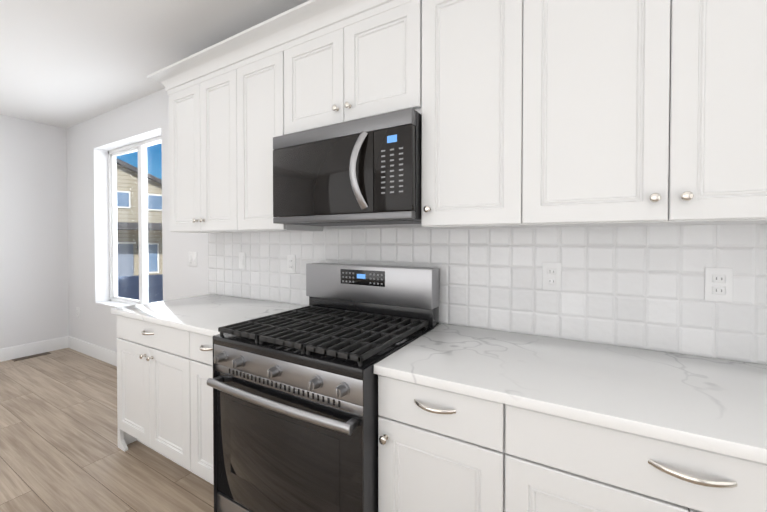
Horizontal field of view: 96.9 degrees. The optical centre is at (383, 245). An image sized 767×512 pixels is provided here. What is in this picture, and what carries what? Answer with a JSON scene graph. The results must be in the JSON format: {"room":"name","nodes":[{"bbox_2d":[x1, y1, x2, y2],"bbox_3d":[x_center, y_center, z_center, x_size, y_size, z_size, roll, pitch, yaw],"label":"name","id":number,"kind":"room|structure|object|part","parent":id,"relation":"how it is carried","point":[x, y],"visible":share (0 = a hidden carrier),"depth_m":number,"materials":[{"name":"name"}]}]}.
{"room":"kitchen","nodes":[
{"label":"kitchen","id":0,"kind":"room"},
{"bbox_2d":[0,114,68,348],"bbox_3d":[-4.925,-0.051,1.891,0.200,2.520,4.800,0,1,30],"label":"wall","id":1,"kind":"structure","parent":0,"point":[34,293],"depth_m":3.67,"materials":[{"name":"white paint"}]},
{"bbox_2d":[0,336,67,361],"bbox_3d":[-4.782,1.143,1.941,0.014,0.132,4.600,0,1,30],"label":"baseboard","id":2,"kind":"structure","parent":1,"relation":"attached to","point":[20,351],"depth_m":3.67,"materials":[{"name":"white wood"}]},
{"bbox_2d":[0,348,213,511],"bbox_3d":[-1.409,1.266,-0.001,8.200,0.060,5.000,0,1,30],"label":"floor","id":3,"kind":"structure","parent":0,"point":[60,451],"depth_m":1.97,"materials":[{"name":"brown wood"}]},
{"bbox_2d":[11,352,50,361],"bbox_3d":[-3.739,1.182,3.615,0.100,0.006,0.280,0,1,30],"label":"floor vent","id":4,"kind":"object","parent":3,"relation":"in","point":[30,356],"visible":1,"depth_m":3.60,"materials":[{"name":"brown"}]},
{"bbox_2d":[116,315,213,484],"bbox_3d":[-0.991,0.806,2.022,1.037,0.804,0.658,0,1,30],"label":"base cabinet","id":5,"kind":"object","parent":3,"relation":"on","point":[164,397],"visible":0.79,"depth_m":1.76,"materials":[{"name":"white wood"}]},
{"bbox_2d":[111,294,304,336],"bbox_3d":[-0.997,0.389,2.025,1.058,0.030,0.640,0,1,30],"label":"countertop","id":6,"kind":"structure","parent":5,"relation":"on","point":[209,314],"depth_m":1.92,"materials":[{"name":"stone"}]},
{"bbox_2d":[207,263,439,511],"bbox_3d":[-0.240,0.662,1.514,0.763,1.105,0.721,0,1,30],"label":"range","id":7,"kind":"object","parent":3,"relation":"on","point":[295,410],"visible":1,"depth_m":1.29,"materials":[{"name":"silver metal"}]},
{"bbox_2d":[378,375,509,511],"bbox_3d":[0.309,0.816,1.291,0.400,0.804,0.627,0,1,30],"label":"base cabinet","id":8,"kind":"object","parent":3,"relation":"on","point":[440,450],"depth_m":1.01,"materials":[{"name":"white wood"}]},
{"bbox_2d":[510,405,766,511],"bbox_3d":[0.812,0.820,1.001,0.762,0.804,0.627,0,1,30],"label":"base cabinet","id":9,"kind":"object","parent":3,"relation":"on","point":[558,464],"depth_m":0.79,"materials":[{"name":"white wood"}]},
{"bbox_2d":[374,323,766,463],"bbox_3d":[0.969,0.405,0.892,1.944,0.030,0.640,0,1,30],"label":"countertop","id":10,"kind":"structure","parent":9,"relation":"on","point":[717,405],"depth_m":0.97,"materials":[{"name":"stone"}]},
{"bbox_2d":[0,0,308,128],"bbox_3d":[-1.409,-1.313,-0.038,8.200,0.060,5.000,0,1,30],"label":"ceiling","id":11,"kind":"structure","parent":0,"point":[66,64],"depth_m":2.23,"materials":[{"name":"white paint"}]},
{"bbox_2d":[67,88,766,364],"bbox_3d":[-0.211,-0.053,2.059,8.200,2.520,0.200,0,1,30],"label":"wall","id":12,"kind":"structure","parent":0,"point":[91,142],"depth_m":3.57,"materials":[{"name":"white paint"}]},
{"bbox_2d":[68,336,116,365],"bbox_3d":[-2.461,1.124,3.250,2.729,0.132,0.014,0,1,30],"label":"baseboard","id":13,"kind":"structure","parent":12,"relation":"attached to","point":[96,351],"depth_m":3.59,"materials":[{"name":"white wood"}]},
{"bbox_2d":[96,301,130,307],"bbox_3d":[-2.434,0.614,3.308,1.310,0.012,0.124,0,1,30],"label":"window sill","id":14,"kind":"structure","parent":12,"relation":"attached to","point":[112,304],"depth_m":3.47,"materials":[{"name":"white"}]},
{"bbox_2d":[108,136,160,304],"bbox_3d":[-2.387,-0.197,3.378,1.310,1.630,0.065,0,1,30],"label":"window","id":15,"kind":"structure","parent":12,"relation":"in","point":[140,147],"depth_m":3.39,"materials":[{"name":"white plastic"}]},
{"bbox_2d":[114,144,162,301],"bbox_3d":[-2.383,-0.197,3.385,1.242,1.562,0.028,0,1,30],"label":"window panel","id":16,"kind":"object","parent":15,"relation":"in","point":[136,222],"visible":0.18,"depth_m":3.45,"materials":[{"name":"clear glass"}]},
{"bbox_2d":[188,252,196,266],"bbox_3d":[-1.515,0.110,2.692,0.116,0.114,0.010,0,1,30],"label":"double light switch","id":17,"kind":"object","parent":12,"relation":"attached to","point":[192,258],"visible":1,"depth_m":2.69,"materials":[{"name":"white plastic"}]},
{"bbox_2d":[163,44,255,232],"bbox_3d":[-1.054,-0.598,2.236,0.695,1.025,0.317,0,1,30],"label":"upper cabinet","id":18,"kind":"object","parent":12,"relation":"attached to","point":[201,95],"depth_m":2.08,"materials":[{"name":"white wood"}]},
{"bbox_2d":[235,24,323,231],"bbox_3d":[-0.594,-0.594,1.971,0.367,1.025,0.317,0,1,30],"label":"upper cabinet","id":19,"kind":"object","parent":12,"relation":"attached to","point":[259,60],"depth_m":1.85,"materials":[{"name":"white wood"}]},
{"bbox_2d":[283,0,422,134],"bbox_3d":[-0.103,-0.820,1.685,0.760,0.566,0.317,0,1,30],"label":"upper cabinet","id":20,"kind":"object","parent":12,"relation":"attached to","point":[344,60],"depth_m":1.52,"materials":[{"name":"white wood"}]},
{"bbox_2d":[273,108,421,225],"bbox_3d":[-0.134,-0.318,1.638,0.756,0.427,0.442,0,1,30],"label":"over-the-range microwave","id":21,"kind":"object","parent":20,"relation":"attached to","point":[365,171],"visible":1,"depth_m":1.45,"materials":[{"name":"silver metal"}]},
{"bbox_2d":[421,0,526,228],"bbox_3d":[0.393,-0.586,1.402,0.379,1.025,0.317,0,1,30],"label":"upper cabinet","id":22,"kind":"object","parent":12,"relation":"attached to","point":[474,141],"depth_m":1.26,"materials":[{"name":"white wood"}]},
{"bbox_2d":[208,224,766,363],"bbox_3d":[0.442,0.142,1.566,4.094,0.476,0.008,0,1,30],"label":"tile backsplash","id":23,"kind":"structure","parent":12,"relation":"attached to","point":[642,287],"depth_m":1.38,"materials":[{"name":"white tile"}]},
{"bbox_2d":[239,252,245,268],"bbox_3d":[-0.991,0.108,2.381,0.070,0.114,0.010,0,1,30],"label":"light switch","id":24,"kind":"object","parent":23,"relation":"attached to","point":[242,260],"visible":1,"depth_m":2.38,"materials":[{"name":"white plastic"}]},
{"bbox_2d":[287,255,295,272],"bbox_3d":[-0.583,0.119,2.147,0.070,0.114,0.008,0,1,30],"label":"outlet","id":25,"kind":"object","parent":23,"relation":"attached to","point":[291,263],"visible":1,"depth_m":2.14,"materials":[{"name":"white plastic"}]},
{"bbox_2d":[542,262,560,290],"bbox_3d":[0.698,0.129,1.409,0.070,0.114,0.008,0,1,30],"label":"outlet","id":26,"kind":"object","parent":23,"relation":"attached to","point":[551,280],"visible":1,"depth_m":1.41,"materials":[{"name":"white plastic"}]},
{"bbox_2d":[704,267,732,301],"bbox_3d":[1.139,0.134,1.155,0.070,0.114,0.008,0,1,30],"label":"outlet","id":27,"kind":"object","parent":23,"relation":"attached to","point":[718,284],"visible":1,"depth_m":1.15,"materials":[{"name":"white plastic"}]},
{"bbox_2d":[527,0,766,227],"bbox_3d":[0.901,-0.582,1.110,0.794,1.025,0.317,0,1,30],"label":"upper cabinet","id":28,"kind":"object","parent":12,"relation":"attached to","point":[565,113],"depth_m":1.00,"materials":[{"name":"white wood"}]},
{"bbox_3d":[0.201,-1.044,1.456,3.818,0.116,0.403,0,1,30],"label":"crown","id":29,"kind":"part","parent":28,"relation":"part of","materials":[{"name":"white wood"}]},
{"label":"outside","id":30,"kind":"structure","parent":0,"visible":0},
{"bbox_3d":[-1.424,1.836,37.428,80.000,0.100,59.780,0,1,30],"label":"ground","id":31,"kind":"structure","parent":30,"visible":0},
{"bbox_2d":[117,158,162,276],"bbox_3d":[-14.532,-1.417,18.766,9.286,6.933,10.300,-1,1,-37],"label":"house","id":32,"kind":"structure","parent":31,"relation":"on","point":[130,244],"depth_m":15.98,"materials":[{"name":"grey"}]},
{"bbox_2d":[118,274,162,302],"bbox_3d":[-4.189,1.369,6.158,10.750,1.720,0.110,-1,1,-37],"label":"fence","id":33,"kind":"object","parent":31,"relation":"on","point":[132,283],"depth_m":6.00,"materials":[{"name":"blue"}]}
]}

